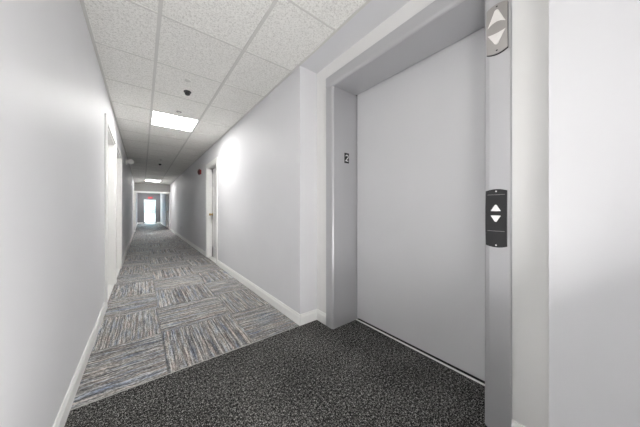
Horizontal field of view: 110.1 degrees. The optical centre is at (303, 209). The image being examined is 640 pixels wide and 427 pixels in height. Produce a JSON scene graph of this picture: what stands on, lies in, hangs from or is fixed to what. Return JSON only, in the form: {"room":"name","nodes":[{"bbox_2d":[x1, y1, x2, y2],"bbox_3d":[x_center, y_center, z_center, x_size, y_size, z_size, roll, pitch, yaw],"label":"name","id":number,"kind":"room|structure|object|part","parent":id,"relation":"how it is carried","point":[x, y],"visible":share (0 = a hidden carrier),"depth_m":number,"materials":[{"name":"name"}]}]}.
{"room":"elevator hallway","nodes":[
{"label":"elevator hallway","id":0,"kind":"room"},
{"bbox_2d":[0,0,136,426],"bbox_3d":[-4.889,-0.213,6.029,0.200,2.586,28.500,0,0,-36],"label":"wall","id":1,"kind":"structure","parent":0,"point":[54,99],"depth_m":0.97,"materials":[{"name":"paint"}]},
{"bbox_2d":[53,223,137,426],"bbox_3d":[-4.802,1.030,6.091,0.014,0.100,28.500,0,0,-36],"label":"baseboard","id":2,"kind":"structure","parent":1,"relation":"attached to","point":[63,413],"depth_m":1.38,"materials":[{"name":"white paint"}]},
{"bbox_2d":[105,113,115,309],"bbox_3d":[-2.537,0.020,2.790,0.218,2.120,1.114,0,0,-36],"label":"door","id":3,"kind":"structure","parent":1,"relation":"in","point":[110,139],"depth_m":3.21,"materials":[{"name":"white paint"}]},
{"bbox_3d":[-2.551,0.058,2.796,0.201,2.045,0.990,0,0,-36],"label":"frame","id":4,"kind":"part","parent":3,"relation":"part of","materials":[{"name":"white paint"}]},
{"bbox_2d":[116,140,121,282],"bbox_3d":[-3.183,0.020,3.684,0.218,2.120,1.089,0,0,-36],"label":"door","id":5,"kind":"structure","parent":1,"relation":"in","point":[118,152],"depth_m":4.08,"materials":[{"name":"white paint"}]},
{"bbox_3d":[-3.182,0.058,3.669,0.201,2.045,0.965,0,0,-36],"label":"frame","id":6,"kind":"part","parent":5,"relation":"part of","materials":[{"name":"white paint"}]},
{"bbox_2d":[125,159,133,164],"bbox_3d":[-4.243,-1.175,5.447,0.166,0.131,0.180,0,0,-36],"label":"emergency light","id":7,"kind":"object","parent":1,"relation":"attached to","point":[130,161],"visible":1,"depth_m":5.41,"materials":[{"name":"white plastic"}]},
{"bbox_2d":[133,186,133,233],"bbox_3d":[-7.635,0.020,9.843,0.218,2.120,1.050,0,0,-36],"label":"door","id":8,"kind":"structure","parent":1,"relation":"in","point":[133,186],"depth_m":10.24,"materials":[{"name":"white paint"}]},
{"bbox_2d":[135,193,135,226],"bbox_3d":[-9.979,0.020,13.084,0.218,2.120,1.050,0,0,-36],"label":"door","id":9,"kind":"structure","parent":1,"relation":"in","point":[135,193],"depth_m":12.72,"materials":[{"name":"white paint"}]},
{"bbox_2d":[137,193,159,222],"bbox_3d":[-12.581,-0.213,18.144,1.850,2.586,0.150,0,0,-36],"label":"wall","id":10,"kind":"structure","parent":0,"point":[140,196],"depth_m":17.87,"materials":[{"name":"grey paint"}]},
{"bbox_2d":[143,199,155,223],"bbox_3d":[-12.537,0.095,18.170,0.880,1.970,0.160,0,0,-36],"label":"door","id":11,"kind":"structure","parent":10,"relation":"in","point":[149,205],"depth_m":18.15,"materials":[{"name":"white glass"}]},
{"bbox_3d":[-12.537,-0.270,18.170,0.680,1.020,0.006,0,0,-36],"label":"glass pane","id":12,"kind":"part","parent":11,"relation":"part of","materials":[{"name":"white glass"}]},
{"bbox_3d":[-12.537,0.630,18.170,0.680,0.660,0.006,0,0,-36],"label":"glass pane","id":13,"kind":"part","parent":11,"relation":"part of","materials":[{"name":"white"}]},
{"bbox_2d":[134,183,169,191],"bbox_3d":[-7.809,-1.228,11.544,1.530,0.556,0.140,0,0,-36],"label":"wall","id":14,"kind":"structure","parent":0,"point":[137,186],"depth_m":11.45,"materials":[{"name":"grey paint"}]},
{"bbox_2d":[134,191,169,229],"bbox_3d":[-7.809,0.065,11.544,1.530,2.030,0.180,0,0,-36],"label":"trim","id":15,"kind":"structure","parent":14,"relation":"attached to","point":[134,191],"depth_m":11.41,"materials":[{"name":"white paint"}]},
{"bbox_2d":[160,66,313,313],"bbox_3d":[-5.912,-0.213,10.362,0.160,2.586,20.278,0,0,-36],"label":"wall","id":16,"kind":"structure","parent":0,"point":[266,160],"depth_m":2.63,"materials":[{"name":"paint"}]},
{"bbox_2d":[166,194,167,227],"bbox_3d":[-8.168,0.020,13.468,0.178,2.120,1.350,0,0,-36],"label":"door","id":17,"kind":"structure","parent":16,"relation":"in","point":[166,194],"depth_m":13.90,"materials":[{"name":"white paint"}]},
{"bbox_2d":[206,157,217,264],"bbox_3d":[-1.917,0.020,4.821,0.178,2.120,0.970,0,0,-36],"label":"door","id":18,"kind":"structure","parent":16,"relation":"in","point":[211,167],"depth_m":5.09,"materials":[{"name":"white paint"}]},
{"bbox_3d":[-1.910,0.058,4.826,0.161,2.045,0.820,0,0,-36],"label":"frame","id":19,"kind":"part","parent":18,"relation":"part of","materials":[{"name":"white paint"}]},
{"bbox_3d":[-1.881,0.065,4.847,0.039,2.007,0.768,0,0,-36],"label":"panel","id":20,"kind":"part","parent":18,"relation":"part of","materials":[{"name":"white paint"}]},
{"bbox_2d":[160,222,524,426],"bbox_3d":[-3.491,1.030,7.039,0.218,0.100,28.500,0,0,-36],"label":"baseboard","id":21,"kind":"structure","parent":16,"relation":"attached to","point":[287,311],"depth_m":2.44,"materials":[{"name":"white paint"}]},
{"bbox_2d":[84,0,409,184],"bbox_3d":[-4.096,-1.385,6.583,1.733,0.061,28.468,0,0,-36],"label":"ceiling","id":22,"kind":"structure","parent":0,"point":[288,35],"depth_m":1.95,"materials":[{"name":"tile"}]},
{"bbox_2d":[166,134,175,137],"bbox_3d":[-2.425,-1.343,4.071,0.160,0.034,0.160,0,0,-36],"label":"smoke detector","id":23,"kind":"object","parent":22,"relation":"attached to","point":[167,135],"visible":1,"depth_m":4.04,"materials":[{"name":"white plastic"}]},
{"bbox_2d":[151,111,198,131],"bbox_3d":[-2.006,-1.380,3.455,0.579,0.052,0.594,0,0,-36],"label":"ceiling light","id":24,"kind":"object","parent":22,"relation":"attached to","point":[158,118],"visible":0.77,"depth_m":3.42,"materials":[{"name":"white paint"}]},
{"bbox_2d":[184,90,190,95],"bbox_3d":[-1.340,-1.338,2.568,0.080,0.044,0.080,0,0,-36],"label":"dome camera","id":25,"kind":"object","parent":22,"relation":"attached to","point":[187,92],"visible":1,"depth_m":2.55,"materials":[{"name":"black plastic"}]},
{"bbox_2d":[80,0,370,193],"bbox_3d":[-4.188,-1.365,6.535,1.530,0.022,28.500,0,0,-36],"label":"trim","id":26,"kind":"structure","parent":22,"relation":"attached to","point":[160,4],"depth_m":2.07,"materials":[{"name":"metal"}]},
{"bbox_2d":[64,223,486,426],"bbox_3d":[-4.116,1.130,6.649,2.280,0.100,28.600,0,0,-36],"label":"floor","id":27,"kind":"structure","parent":0,"point":[311,374],"depth_m":1.54,"materials":[{"name":"carpet"}]},
{"bbox_2d":[70,326,297,410],"bbox_3d":[-0.652,1.084,1.644,1.530,0.012,0.007,0,0,-36],"label":"trim","id":28,"kind":"structure","parent":27,"relation":"on","point":[296,326],"depth_m":1.47,"materials":[{"name":"grey metal"}]},
{"bbox_2d":[314,72,316,309],"bbox_3d":[0.141,-0.213,2.301,0.204,2.586,0.120,0,0,-36],"label":"wall","id":29,"kind":"structure","parent":0,"point":[315,74],"depth_m":2.21,"materials":[{"name":"paint"}]},
{"bbox_2d":[356,95,484,383],"bbox_3d":[0.908,-0.163,1.619,0.242,2.686,1.606,0,0,-36],"label":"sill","id":30,"kind":"structure","parent":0,"point":[446,363],"depth_m":1.70,"materials":[{"name":"silver metal"}]},
{"bbox_2d":[317,0,548,426],"bbox_3d":[0.687,-0.213,1.582,0.160,2.586,1.685,0,0,-36],"label":"wall","id":31,"kind":"structure","parent":0,"point":[530,18],"depth_m":1.00,"materials":[{"name":"paint"}]},
{"bbox_2d":[326,0,511,426],"bbox_3d":[0.757,-0.061,1.689,0.426,2.342,1.297,0,0,-36],"label":"elevator","id":32,"kind":"object","parent":31,"relation":"in","point":[426,131],"visible":0.81,"depth_m":1.62,"materials":[{"name":"grey metal"}]},
{"bbox_2d":[344,153,348,163],"bbox_3d":[0.406,-0.492,2.120,0.060,0.096,0.005,0,0,-36],"label":"number sign","id":33,"kind":"object","parent":32,"relation":"attached to","point":[346,155],"visible":1,"depth_m":2.12,"materials":[{"name":"black plastic"}]},
{"bbox_3d":[0.838,1.093,1.755,0.015,0.035,1.101,0,0,-36],"label":"sill","id":34,"kind":"part","parent":32,"relation":"part of","materials":[{"name":"metal"}]},
{"bbox_3d":[0.875,-0.058,1.748,0.035,2.235,1.147,0,0,-36],"label":"door panel","id":35,"kind":"part","parent":32,"relation":"part of","materials":[{"name":"grey metal"}]},
{"bbox_2d":[485,189,506,247],"bbox_3d":[0.927,0.040,1.078,0.014,0.282,0.080,0,0,-36],"label":"station","id":36,"kind":"object","parent":32,"relation":"attached to","point":[496,199],"visible":1,"depth_m":1.07,"materials":[{"name":"black plastic"}]},
{"bbox_2d":[486,0,507,56],"bbox_3d":[0.927,-0.871,1.073,0.020,0.241,0.080,0,0,-36],"label":"lantern","id":37,"kind":"object","parent":32,"relation":"attached to","point":[497,16],"visible":1,"depth_m":1.07,"materials":[{"name":"silver metal"}]},
{"bbox_2d":[549,0,639,426],"bbox_3d":[3.080,-0.213,-1.700,0.600,2.586,6.637,0,0,-36],"label":"wall","id":38,"kind":"structure","parent":0,"point":[594,45],"depth_m":0.73,"materials":[{"name":"paint"}]}
]}

